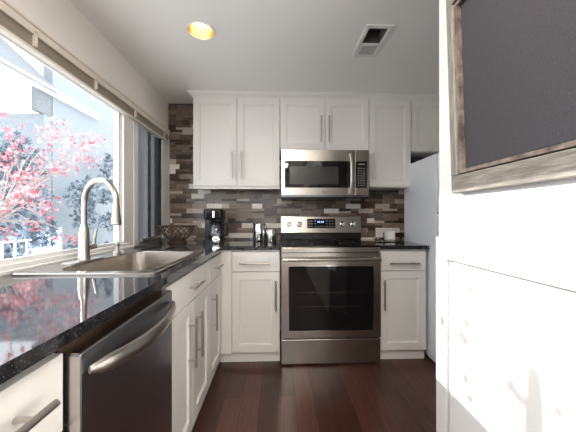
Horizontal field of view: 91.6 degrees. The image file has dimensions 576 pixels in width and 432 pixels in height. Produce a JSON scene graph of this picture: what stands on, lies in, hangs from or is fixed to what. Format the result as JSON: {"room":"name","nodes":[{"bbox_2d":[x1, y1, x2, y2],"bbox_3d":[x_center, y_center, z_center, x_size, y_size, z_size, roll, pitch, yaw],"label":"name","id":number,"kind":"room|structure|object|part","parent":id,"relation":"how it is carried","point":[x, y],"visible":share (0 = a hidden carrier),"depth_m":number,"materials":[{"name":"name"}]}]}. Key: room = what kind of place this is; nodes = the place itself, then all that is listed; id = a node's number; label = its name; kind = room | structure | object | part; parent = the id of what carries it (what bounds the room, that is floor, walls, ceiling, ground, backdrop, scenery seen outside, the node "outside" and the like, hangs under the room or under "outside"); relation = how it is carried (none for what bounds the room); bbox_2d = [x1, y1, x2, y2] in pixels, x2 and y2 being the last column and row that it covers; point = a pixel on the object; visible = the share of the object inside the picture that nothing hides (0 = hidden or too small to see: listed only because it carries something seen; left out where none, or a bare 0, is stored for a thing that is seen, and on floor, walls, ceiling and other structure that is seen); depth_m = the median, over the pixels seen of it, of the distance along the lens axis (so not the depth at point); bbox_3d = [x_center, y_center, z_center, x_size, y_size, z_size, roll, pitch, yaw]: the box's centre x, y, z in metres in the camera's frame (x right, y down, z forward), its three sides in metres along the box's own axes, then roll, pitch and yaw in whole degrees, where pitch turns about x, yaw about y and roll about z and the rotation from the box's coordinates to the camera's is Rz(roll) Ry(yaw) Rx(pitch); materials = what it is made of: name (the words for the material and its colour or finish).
{"room":"kitchen","nodes":[
{"label":"kitchen","id":0,"kind":"room"},
{"bbox_2d":[7,0,168,246],"bbox_3d":[-1.104,0.010,0.286,0.032,2.260,5.250,0,0,-2],"label":"wall","id":1,"kind":"structure","parent":0,"point":[60,19],"depth_m":1.65,"materials":[{"name":"white paint"}]},
{"bbox_2d":[0,33,137,276],"bbox_3d":[-1.113,-0.266,0.768,0.080,0.984,2.715,0,0,-2],"label":"window","id":2,"kind":"structure","parent":1,"relation":"in","point":[8,266],"depth_m":1.92,"materials":[{"name":"white"}]},
{"bbox_3d":[-1.097,0.207,0.724,0.052,0.037,2.625,0,0,-2],"label":"sill","id":3,"kind":"part","parent":2,"relation":"part of","materials":[{"name":"white wood"}]},
{"bbox_2d":[0,0,169,141],"bbox_3d":[-1.088,-0.766,1.012,0.052,0.108,3.300,0,0,-2],"label":"window blind","id":4,"kind":"object","parent":2,"relation":"attached to","point":[14,24],"visible":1,"depth_m":1.38,"materials":[{"name":"beige"}]},
{"bbox_3d":[-1.147,-0.272,2.030,0.017,0.973,0.190,0,0,-2],"label":"casing","id":5,"kind":"part","parent":2,"relation":"part of","materials":[{"name":"white wood"}]},
{"bbox_2d":[138,125,169,244],"bbox_3d":[-1.159,-0.267,2.438,0.108,0.983,0.625,0,0,-2],"label":"window","id":6,"kind":"structure","parent":1,"relation":"in","point":[153,152],"depth_m":2.43,"materials":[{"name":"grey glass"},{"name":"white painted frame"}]},
{"bbox_3d":[-1.181,-0.257,2.344,0.056,0.943,0.440,0,0,-2],"label":"frame","id":7,"kind":"part","parent":6,"relation":"part of","materials":[{"name":"white"}]},
{"bbox_3d":[-1.168,-0.267,2.658,0.019,0.983,0.185,0,0,-2],"label":"casing","id":8,"kind":"part","parent":6,"relation":"part of","materials":[{"name":"white wood"}]},
{"bbox_2d":[70,0,438,103],"bbox_3d":[0.963,-1.180,0.360,4.450,0.120,5.250,0,0,-2],"label":"ceiling","id":9,"kind":"structure","parent":0,"point":[257,45],"depth_m":1.83,"materials":[{"name":"white paint"}]},
{"bbox_2d":[186,21,215,39],"bbox_3d":[-0.523,-1.165,1.686,0.172,0.100,0.172,0,0,-2],"label":"recessed light","id":10,"kind":"object","parent":9,"relation":"in","point":[199,30],"visible":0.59,"depth_m":1.74,"materials":[{"name":"yellow glass"}]},
{"bbox_3d":[-0.523,-1.191,1.686,0.108,0.046,0.108,0,0,-2],"label":"bulb","id":11,"kind":"part","parent":10,"relation":"part of","materials":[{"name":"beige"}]},
{"bbox_2d":[352,24,394,56],"bbox_3d":[0.533,-1.155,1.785,0.163,0.090,0.320,0,0,-2],"label":"ceiling vent","id":12,"kind":"object","parent":9,"relation":"in","point":[374,36],"visible":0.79,"depth_m":1.80,"materials":[{"name":"white metal"}]},
{"bbox_2d":[359,46,376,54],"bbox_3d":[0.530,-1.111,1.867,0.098,0.002,0.093,0,0,-2],"label":"grille","id":13,"kind":"object","parent":12,"relation":"attached to","point":[363,50],"depth_m":1.87,"materials":[{"name":"plastic"}]},
{"bbox_2d":[168,104,423,330],"bbox_3d":[0.883,0.010,2.904,4.427,2.260,0.159,0,0,-2],"label":"wall","id":14,"kind":"structure","parent":0,"point":[383,210],"depth_m":2.78,"materials":[{"name":"tile"}]},
{"bbox_2d":[193,97,279,189],"bbox_3d":[-0.464,-0.673,2.620,0.773,0.843,0.311,0,0,-2],"label":"upper cabinet","id":15,"kind":"object","parent":14,"relation":"attached to","point":[236,141],"visible":1,"depth_m":2.51,"materials":[{"name":"white paint"}]},
{"bbox_3d":[-0.652,-0.671,2.508,0.386,0.787,0.020,0,0,-2],"label":"door","id":16,"kind":"part","parent":15,"relation":"part of","materials":[{"name":"white paint"}]},
{"bbox_3d":[-0.497,-0.460,2.484,0.014,0.235,0.042,0,0,-2],"label":"handle","id":17,"kind":"part","parent":15,"relation":"part of","materials":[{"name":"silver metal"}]},
{"bbox_3d":[-0.461,-0.261,2.524,0.773,0.018,0.034,0,0,-2],"label":"light rail","id":18,"kind":"part","parent":15,"relation":"part of","materials":[{"name":"white paint"}]},
{"bbox_3d":[-0.266,-0.671,2.522,0.379,0.787,0.020,0,0,-2],"label":"door","id":19,"kind":"part","parent":15,"relation":"part of","materials":[{"name":"white paint"}]},
{"bbox_2d":[168,104,423,242],"bbox_3d":[0.411,-0.430,2.818,3.177,1.380,0.021,0,0,-2],"label":"tile backsplash","id":20,"kind":"structure","parent":14,"relation":"attached to","point":[383,210],"depth_m":2.78,"materials":[{"name":"tile"}]},
{"bbox_2d":[280,99,368,156],"bbox_3d":[0.328,-0.845,2.648,0.806,0.500,0.311,0,0,-2],"label":"upper cabinet","id":21,"kind":"object","parent":14,"relation":"attached to","point":[305,124],"visible":0.84,"depth_m":2.54,"materials":[{"name":"white paint"}]},
{"bbox_3d":[0.131,-0.834,2.536,0.403,0.462,0.020,0,0,-2],"label":"door","id":22,"kind":"part","parent":21,"relation":"part of","materials":[{"name":"white paint"}]},
{"bbox_2d":[188,90,438,100],"bbox_3d":[0.487,-1.093,2.664,2.757,0.052,0.291,0,0,-2],"label":"crown molding","id":23,"kind":"structure","parent":21,"relation":"attached to","point":[194,93],"depth_m":2.52,"materials":[{"name":"white paint"}]},
{"bbox_2d":[281,149,368,200],"bbox_3d":[0.315,-0.369,2.579,0.758,0.422,0.444,0,0,-2],"label":"microwave oven","id":24,"kind":"object","parent":21,"relation":"attached to","point":[306,175],"visible":1,"depth_m":2.41,"materials":[{"name":"silver metal"}]},
{"bbox_3d":[0.537,-0.375,2.394,0.018,0.345,0.058,0,0,-2],"label":"handle","id":25,"kind":"part","parent":24,"relation":"part of","materials":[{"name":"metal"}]},
{"bbox_3d":[0.634,-0.367,2.423,0.096,0.230,0.004,0,0,-2],"label":"keypad glass","id":26,"kind":"part","parent":24,"relation":"part of","materials":[{"name":"black glass"}]},
{"bbox_3d":[0.641,-0.382,2.434,0.116,0.394,0.020,0,0,-2],"label":"control panel","id":27,"kind":"part","parent":24,"relation":"part of","materials":[{"name":"silver metal"}]},
{"bbox_3d":[0.368,-0.790,2.515,0.014,0.235,0.042,0,0,-2],"label":"handle","id":28,"kind":"part","parent":21,"relation":"part of","materials":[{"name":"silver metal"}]},
{"bbox_3d":[0.535,-0.834,2.551,0.397,0.462,0.020,0,0,-2],"label":"door","id":29,"kind":"part","parent":21,"relation":"part of","materials":[{"name":"white paint"}]},
{"bbox_2d":[369,100,410,189],"bbox_3d":[0.927,-0.682,2.669,0.386,0.825,0.311,0,0,-2],"label":"upper cabinet","id":30,"kind":"object","parent":14,"relation":"attached to","point":[389,120],"visible":0.88,"depth_m":2.56,"materials":[{"name":"white paint"}]},
{"bbox_3d":[0.771,-0.460,2.529,0.014,0.235,0.042,0,0,-2],"label":"handle","id":31,"kind":"part","parent":30,"relation":"part of","materials":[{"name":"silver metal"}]},
{"bbox_2d":[411,101,438,157],"bbox_3d":[1.495,-0.839,2.690,0.738,0.512,0.311,0,0,-2],"label":"upper cabinet","id":32,"kind":"object","parent":14,"relation":"attached to","point":[424,114],"visible":0.17,"depth_m":2.57,"materials":[{"name":"white paint"}]},
{"bbox_2d":[191,331,435,431],"bbox_3d":[0.963,1.190,0.360,4.450,0.100,5.250,0,0,-2],"label":"floor","id":33,"kind":"structure","parent":0,"point":[389,395],"depth_m":1.77,"materials":[{"name":"brown wood"}]},
{"bbox_2d":[0,353,62,431],"bbox_3d":[-0.727,0.698,0.204,0.661,0.884,0.700,0,0,-2],"label":"base cabinet","id":34,"kind":"object","parent":33,"relation":"on","point":[31,400],"visible":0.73,"depth_m":0.49,"materials":[{"name":"white paint"}]},
{"bbox_3d":[-0.423,0.332,0.350,0.042,0.014,0.300,0,0,-2],"label":"handle","id":35,"kind":"part","parent":34,"relation":"part of","materials":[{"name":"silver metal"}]},
{"bbox_2d":[0,240,279,384],"bbox_3d":[-0.575,0.239,1.315,1.093,0.029,2.910,0,0,-2],"label":"countertop","id":36,"kind":"structure","parent":34,"relation":"on","point":[40,315],"depth_m":0.75,"materials":[{"name":"black stone"}]},
{"bbox_2d":[61,177,121,264],"bbox_3d":[-0.908,0.013,1.383,0.254,0.406,0.250,0,0,-2],"label":"kitchen faucet","id":37,"kind":"object","parent":36,"relation":"on","point":[84,246],"visible":1,"depth_m":1.36,"materials":[{"name":"silver metal"}]},
{"bbox_3d":[-1.005,0.213,1.380,0.060,0.006,0.250,0,0,-2],"label":"deck plate","id":38,"kind":"part","parent":37,"relation":"part of","materials":[{"name":"silver metal"}]},
{"bbox_3d":[-0.991,0.113,1.410,0.031,0.107,0.065,0,0,25],"label":"lever","id":39,"kind":"part","parent":37,"relation":"part of","materials":[{"name":"silver metal"}]},
{"bbox_3d":[-0.902,-0.070,1.342,0.244,0.239,0.025,0,0,21],"label":"spout","id":40,"kind":"part","parent":37,"relation":"part of","materials":[{"name":"silver metal"}]},
{"bbox_2d":[11,250,203,275],"bbox_3d":[-0.806,0.319,1.447,0.552,0.207,0.750,0,0,-2],"label":"sink","id":41,"kind":"object","parent":36,"relation":"in","point":[128,262],"visible":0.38,"depth_m":1.50,"materials":[{"name":"metal"}]},
{"bbox_2d":[113,242,128,253],"bbox_3d":[-0.996,0.182,1.669,0.080,0.068,0.042,0,0,-11],"label":"soap dispenser","id":42,"kind":"object","parent":41,"relation":"on","point":[117,244],"visible":1,"depth_m":1.66,"materials":[{"name":"silver metal"}]},
{"bbox_3d":[-0.994,0.161,1.673,0.074,0.026,0.028,0,0,-22],"label":"pump spout","id":43,"kind":"part","parent":42,"relation":"part of","materials":[{"name":"silver metal"}]},
{"bbox_2d":[155,225,198,243],"bbox_3d":[-0.953,0.146,2.416,0.282,0.155,0.273,0,0,41],"label":"wire basket","id":44,"kind":"object","parent":36,"relation":"on","point":[179,240],"visible":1,"depth_m":2.39,"materials":[{"name":"brown metal"}]},
{"bbox_3d":[-1.100,0.114,2.402,0.080,0.091,0.010,0,0,-2],"label":"scroll handle","id":45,"kind":"part","parent":44,"relation":"part of","materials":[{"name":"brown metal"}]},
{"bbox_3d":[-0.809,0.114,2.413,0.080,0.091,0.010,0,0,-2],"label":"scroll handle","id":46,"kind":"part","parent":44,"relation":"part of","materials":[{"name":"brown metal"}]},
{"bbox_2d":[203,209,228,243],"bbox_3d":[-0.612,0.077,2.434,0.215,0.294,0.210,0,0,-2],"label":"coffee maker","id":47,"kind":"object","parent":36,"relation":"on","point":[214,218],"visible":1,"depth_m":2.38,"materials":[{"name":"black plastic"}]},
{"bbox_3d":[-0.620,0.050,2.414,0.112,0.025,0.112,0,0,-2],"label":"carafe lid","id":48,"kind":"part","parent":47,"relation":"part of","materials":[{"name":"black plastic"}]},
{"bbox_3d":[-0.535,0.107,2.389,0.071,0.121,0.022,0,0,18],"label":"carafe handle","id":49,"kind":"part","parent":47,"relation":"part of","materials":[{"name":"black plastic"}]},
{"bbox_2d":[253,223,266,241],"bbox_3d":[-0.263,0.139,2.542,0.114,0.171,0.114,0,0,43],"label":"canister","id":50,"kind":"object","parent":36,"relation":"on","point":[259,234],"visible":0.99,"depth_m":2.49,"materials":[{"name":"silver metal"}]},
{"bbox_2d":[266,229,275,241],"bbox_3d":[-0.153,0.167,2.546,0.096,0.115,0.096,0,0,-2],"label":"canister","id":51,"kind":"object","parent":36,"relation":"on","point":[270,233],"visible":0.97,"depth_m":2.51,"materials":[{"name":"silver metal"}]},
{"bbox_2d":[54,287,175,431],"bbox_3d":[-0.721,0.698,0.811,0.696,0.884,0.503,0,0,-2],"label":"dishwasher","id":52,"kind":"object","parent":33,"relation":"on","point":[117,375],"visible":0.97,"depth_m":0.73,"materials":[{"name":"silver metal"}]},
{"bbox_3d":[-0.448,0.657,0.571,0.049,0.745,0.002,0,0,-2],"label":"trim","id":53,"kind":"part","parent":52,"relation":"part of","materials":[{"name":"silver metal"}]},
{"bbox_3d":[-0.402,0.334,0.823,0.056,0.052,0.471,0,0,-2],"label":"handle","id":54,"kind":"part","parent":52,"relation":"part of","materials":[{"name":"silver metal"}]},
{"bbox_2d":[162,260,208,431],"bbox_3d":[-0.770,0.698,1.408,0.661,0.884,0.680,0,0,-2],"label":"base cabinet","id":55,"kind":"object","parent":33,"relation":"on","point":[190,291],"visible":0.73,"depth_m":1.35,"materials":[{"name":"white paint"}]},
{"bbox_3d":[-0.485,0.740,1.248,0.020,0.631,0.335,0,0,-2],"label":"door","id":56,"kind":"part","parent":55,"relation":"part of","materials":[{"name":"white paint"}]},
{"bbox_3d":[-0.491,0.345,1.417,0.020,0.146,0.674,0,0,-2],"label":"drawer","id":57,"kind":"part","parent":55,"relation":"part of","materials":[{"name":"white paint"}]},
{"bbox_3d":[-0.459,0.610,1.355,0.042,0.235,0.014,0,0,-2],"label":"handle","id":58,"kind":"part","parent":55,"relation":"part of","materials":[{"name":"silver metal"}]},
{"bbox_3d":[-0.461,0.345,1.424,0.042,0.014,0.160,0,0,-2],"label":"handle","id":59,"kind":"part","parent":55,"relation":"part of","materials":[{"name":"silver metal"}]},
{"bbox_3d":[-0.463,0.610,1.465,0.042,0.235,0.014,0,0,-2],"label":"handle","id":60,"kind":"part","parent":55,"relation":"part of","materials":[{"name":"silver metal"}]},
{"bbox_3d":[-0.497,0.740,1.587,0.020,0.631,0.335,0,0,-2],"label":"door","id":61,"kind":"part","parent":55,"relation":"part of","materials":[{"name":"white paint"}]},
{"bbox_2d":[205,252,223,396],"bbox_3d":[-0.790,0.698,1.968,0.661,0.884,0.440,0,0,-2],"label":"base cabinet","id":62,"kind":"object","parent":33,"relation":"on","point":[215,266],"visible":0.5,"depth_m":1.91,"materials":[{"name":"white paint"}]},
{"bbox_3d":[-0.510,0.345,1.940,0.020,0.146,0.357,0,0,-2],"label":"drawer","id":63,"kind":"part","parent":62,"relation":"part of","materials":[{"name":"white paint"}]},
{"bbox_3d":[-0.510,0.740,1.940,0.020,0.631,0.357,0,0,-2],"label":"door","id":64,"kind":"part","parent":62,"relation":"part of","materials":[{"name":"white paint"}]},
{"bbox_3d":[-0.475,0.620,1.821,0.042,0.235,0.014,0,0,-2],"label":"handle","id":65,"kind":"part","parent":62,"relation":"part of","materials":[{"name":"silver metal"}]},
{"bbox_2d":[220,250,279,361],"bbox_3d":[-0.309,0.698,2.458,0.473,0.884,0.646,0,0,-2],"label":"base cabinet","id":66,"kind":"object","parent":33,"relation":"on","point":[250,279],"visible":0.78,"depth_m":2.18,"materials":[{"name":"white paint"}]},
{"bbox_3d":[-0.255,0.358,2.157,0.235,0.014,0.042,0,0,-2],"label":"handle","id":67,"kind":"part","parent":66,"relation":"part of","materials":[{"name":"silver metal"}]},
{"bbox_3d":[-0.250,0.347,2.188,0.370,0.151,0.020,0,0,-2],"label":"drawer","id":68,"kind":"part","parent":66,"relation":"part of","materials":[{"name":"white paint"}]},
{"bbox_3d":[-0.250,0.742,2.188,0.370,0.626,0.020,0,0,-2],"label":"door","id":69,"kind":"part","parent":66,"relation":"part of","materials":[{"name":"white paint"}]},
{"bbox_3d":[-0.094,0.610,2.163,0.014,0.235,0.042,0,0,-2],"label":"handle","id":70,"kind":"part","parent":66,"relation":"part of","materials":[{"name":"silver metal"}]},
{"bbox_2d":[281,216,381,363],"bbox_3d":[0.333,0.560,2.446,0.788,1.135,0.706,0,0,-2],"label":"range","id":71,"kind":"object","parent":33,"relation":"on","point":[331,277],"visible":1,"depth_m":2.16,"materials":[{"name":"silver metal"}]},
{"bbox_3d":[0.323,0.074,2.756,0.786,0.162,0.084,0,0,-2],"label":"control panel","id":72,"kind":"part","parent":71,"relation":"part of","materials":[{"name":"silver metal"}]},
{"bbox_3d":[0.324,0.063,2.727,0.277,0.090,0.018,0,0,-2],"label":"display panel","id":73,"kind":"part","parent":71,"relation":"part of","materials":[{"name":"black glass"}]},
{"bbox_2d":[281,240,378,246],"bbox_3d":[0.323,0.228,2.444,0.768,0.012,0.538,0,0,-2],"label":"cooktop","id":74,"kind":"object","parent":71,"relation":"in","point":[284,243],"depth_m":2.35,"materials":[{"name":"black glass"}]},
{"bbox_3d":[0.333,1.034,2.172,0.768,0.188,0.038,0,0,-2],"label":"storage drawer","id":75,"kind":"part","parent":71,"relation":"part of","materials":[{"name":"silver metal"}]},
{"bbox_3d":[0.333,0.603,2.171,0.768,0.650,0.040,0,0,-2],"label":"oven door","id":76,"kind":"part","parent":71,"relation":"part of","materials":[{"name":"silver metal"}]},
{"bbox_3d":[0.335,0.322,2.122,0.740,0.025,0.058,0,0,-2],"label":"handle","id":77,"kind":"part","parent":71,"relation":"part of","materials":[{"name":"silver metal"}]},
{"bbox_2d":[379,249,425,358],"bbox_3d":[0.902,0.698,2.501,0.375,0.884,0.646,0,0,-2],"label":"base cabinet","id":78,"kind":"object","parent":33,"relation":"on","point":[403,273],"visible":0.73,"depth_m":2.22,"materials":[{"name":"white paint"}]},
{"bbox_3d":[0.755,0.610,2.193,0.014,0.235,0.042,0,0,-2],"label":"handle","id":79,"kind":"part","parent":78,"relation":"part of","materials":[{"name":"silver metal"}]},
{"bbox_2d":[361,239,428,248],"bbox_3d":[0.907,0.239,2.511,0.391,0.029,0.625,0,0,-2],"label":"countertop","id":80,"kind":"structure","parent":78,"relation":"on","point":[402,244],"depth_m":2.29,"materials":[{"name":"black stone"}]},
{"bbox_2d":[374,238,403,241],"bbox_3d":[0.900,0.204,2.534,0.246,0.042,0.161,0,0,-2],"label":"serving tray","id":81,"kind":"object","parent":80,"relation":"on","point":[377,239],"visible":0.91,"depth_m":2.53,"materials":[{"name":"black glass"}]},
{"bbox_2d":[384,231,394,240],"bbox_3d":[0.938,0.168,2.585,0.072,0.101,0.080,0,0,-2],"label":"pillar candle","id":82,"kind":"object","parent":81,"relation":"on","point":[388,235],"visible":1,"depth_m":2.55,"materials":[{"name":"white wax"}]},
{"bbox_3d":[0.912,0.347,2.229,0.369,0.151,0.020,0,0,-2],"label":"drawer","id":83,"kind":"part","parent":78,"relation":"part of","materials":[{"name":"white paint"}]},
{"bbox_3d":[0.915,0.365,2.199,0.235,0.014,0.042,0,0,-2],"label":"handle","id":84,"kind":"part","parent":78,"relation":"part of","materials":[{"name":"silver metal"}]},
{"bbox_2d":[404,153,438,362],"bbox_3d":[1.484,0.328,2.366,0.725,1.625,0.656,0,0,-2],"label":"refrigerator","id":85,"kind":"object","parent":33,"relation":"on","point":[421,199],"visible":0.12,"depth_m":2.26,"materials":[{"name":"white metal"}]},
{"bbox_3d":[1.493,0.510,2.117,0.725,1.060,0.064,0,0,-2],"label":"fridge door","id":86,"kind":"part","parent":85,"relation":"part of","materials":[{"name":"white metal"}]},
{"bbox_3d":[1.493,-0.259,2.117,0.725,0.453,0.064,0,0,-2],"label":"freezer door","id":87,"kind":"part","parent":85,"relation":"part of","materials":[{"name":"white metal"}]},
{"bbox_2d":[436,0,575,431],"bbox_3d":[0.710,0.010,-0.254,0.200,2.260,2.642,0,0,-2],"label":"wall partition","id":88,"kind":"structure","parent":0,"point":[526,231],"depth_m":0.79,"materials":[{"name":"white paint"}]},
{"bbox_2d":[446,0,575,192],"bbox_3d":[0.558,-0.405,0.395,0.026,0.654,1.050,-2,0,-2],"label":"framed board","id":89,"kind":"object","parent":88,"relation":"attached to","point":[512,63],"visible":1,"depth_m":0.69,"materials":[{"name":"grey wood"}]},
{"bbox_3d":[0.549,-0.704,0.395,0.026,0.055,1.050,-2,0,-2],"label":"frame rail","id":90,"kind":"part","parent":89,"relation":"part of","materials":[{"name":"grey wood"}]},
{"bbox_3d":[0.540,-0.405,0.905,0.026,0.544,0.030,-2,0,-2],"label":"frame rail","id":91,"kind":"part","parent":89,"relation":"part of","materials":[{"name":"grey wood"}]},
{"bbox_3d":[0.567,-0.105,0.396,0.026,0.055,1.050,-2,0,-2],"label":"frame rail","id":92,"kind":"part","parent":89,"relation":"part of","materials":[{"name":"grey wood"}]},
{"bbox_2d":[449,262,575,431],"bbox_3d":[0.603,0.633,0.202,0.020,0.953,1.560,0,0,-2],"label":"panel","id":93,"kind":"object","parent":88,"relation":"attached to","point":[512,340],"visible":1,"depth_m":0.73,"materials":[{"name":"white paint"}]},
{"label":"outside","id":94,"kind":"structure","parent":0,"visible":0},
{"bbox_3d":[-7.829,1.210,5.724,12.760,0.100,20.000,0,0,-2],"label":"ground","id":95,"kind":"structure","parent":94,"visible":0},
{"bbox_2d":[0,239,31,259],"bbox_3d":[-3.949,0.750,3.962,0.030,0.820,0.700,0,0,-2],"label":"railing","id":96,"kind":"object","parent":95,"relation":"on","point":[25,240],"visible":0.43,"depth_m":4.04,"materials":[{"name":"white wood"}]},
{"bbox_3d":[-3.945,0.760,3.862,0.020,0.800,0.020,0,0,-2],"label":"post","id":97,"kind":"part","parent":96,"relation":"part of","materials":[{"name":"white wood"}]},
{"bbox_3d":[-3.952,0.760,4.051,0.020,0.800,0.020,0,0,-2],"label":"post","id":98,"kind":"part","parent":96,"relation":"part of","materials":[{"name":"white wood"}]},
{"bbox_3d":[-3.949,0.350,3.962,0.030,0.020,0.700,0,0,-2],"label":"rail","id":99,"kind":"part","parent":96,"relation":"part of","materials":[{"name":"white wood"}]},
{"bbox_3d":[-3.959,0.760,4.241,0.020,0.800,0.020,0,0,-2],"label":"post","id":100,"kind":"part","parent":96,"relation":"part of","materials":[{"name":"white wood"}]},
{"bbox_2d":[1,228,61,256],"bbox_3d":[-4.728,0.690,4.634,0.120,0.940,2.400,0,0,-2],"label":"fence","id":101,"kind":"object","parent":95,"relation":"on","point":[57,247],"depth_m":5.26,"materials":[{"name":"white paint"}]},
{"bbox_2d":[0,129,62,258],"bbox_3d":[-4.522,-0.190,4.616,1.037,2.467,1.732,0,0,-18],"label":"evergreen shrub","id":102,"kind":"object","parent":95,"relation":"on","point":[6,249],"visible":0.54,"depth_m":4.56,"materials":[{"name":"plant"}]},
{"bbox_2d":[0,111,106,244],"bbox_3d":[-3.098,-0.169,3.400,1.066,2.664,3.609,0,0,-18],"label":"maple tree","id":103,"kind":"object","parent":95,"relation":"on","point":[6,206],"visible":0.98,"depth_m":3.53,"materials":[{"name":"pink plant"}]},
{"bbox_2d":[0,37,113,249],"bbox_3d":[-9.258,-2.950,9.025,8.140,8.220,9.300,0,0,-2],"label":"house","id":104,"kind":"structure","parent":95,"relation":"on","point":[52,95],"depth_m":6.50,"materials":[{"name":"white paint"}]},
{"bbox_3d":[-5.283,-2.470,6.010,0.110,0.500,0.390,0,0,-2],"label":"porch post","id":105,"kind":"part","parent":104,"relation":"part of","materials":[{"name":"grey"}]},
{"bbox_2d":[62,175,106,249],"bbox_3d":[-4.579,0.103,6.375,0.882,2.250,1.060,0,0,-2],"label":"evergreen shrub","id":106,"kind":"object","parent":95,"relation":"on","point":[90,210],"visible":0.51,"depth_m":6.24,"materials":[{"name":"grey plant"}]},
{"bbox_2d":[94,151,113,243],"bbox_3d":[-4.763,-0.328,7.524,0.699,3.083,0.914,0,0,-2],"label":"evergreen shrub","id":107,"kind":"object","parent":95,"relation":"on","point":[107,172],"visible":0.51,"depth_m":7.39,"materials":[{"name":"grey plant"}]}
]}

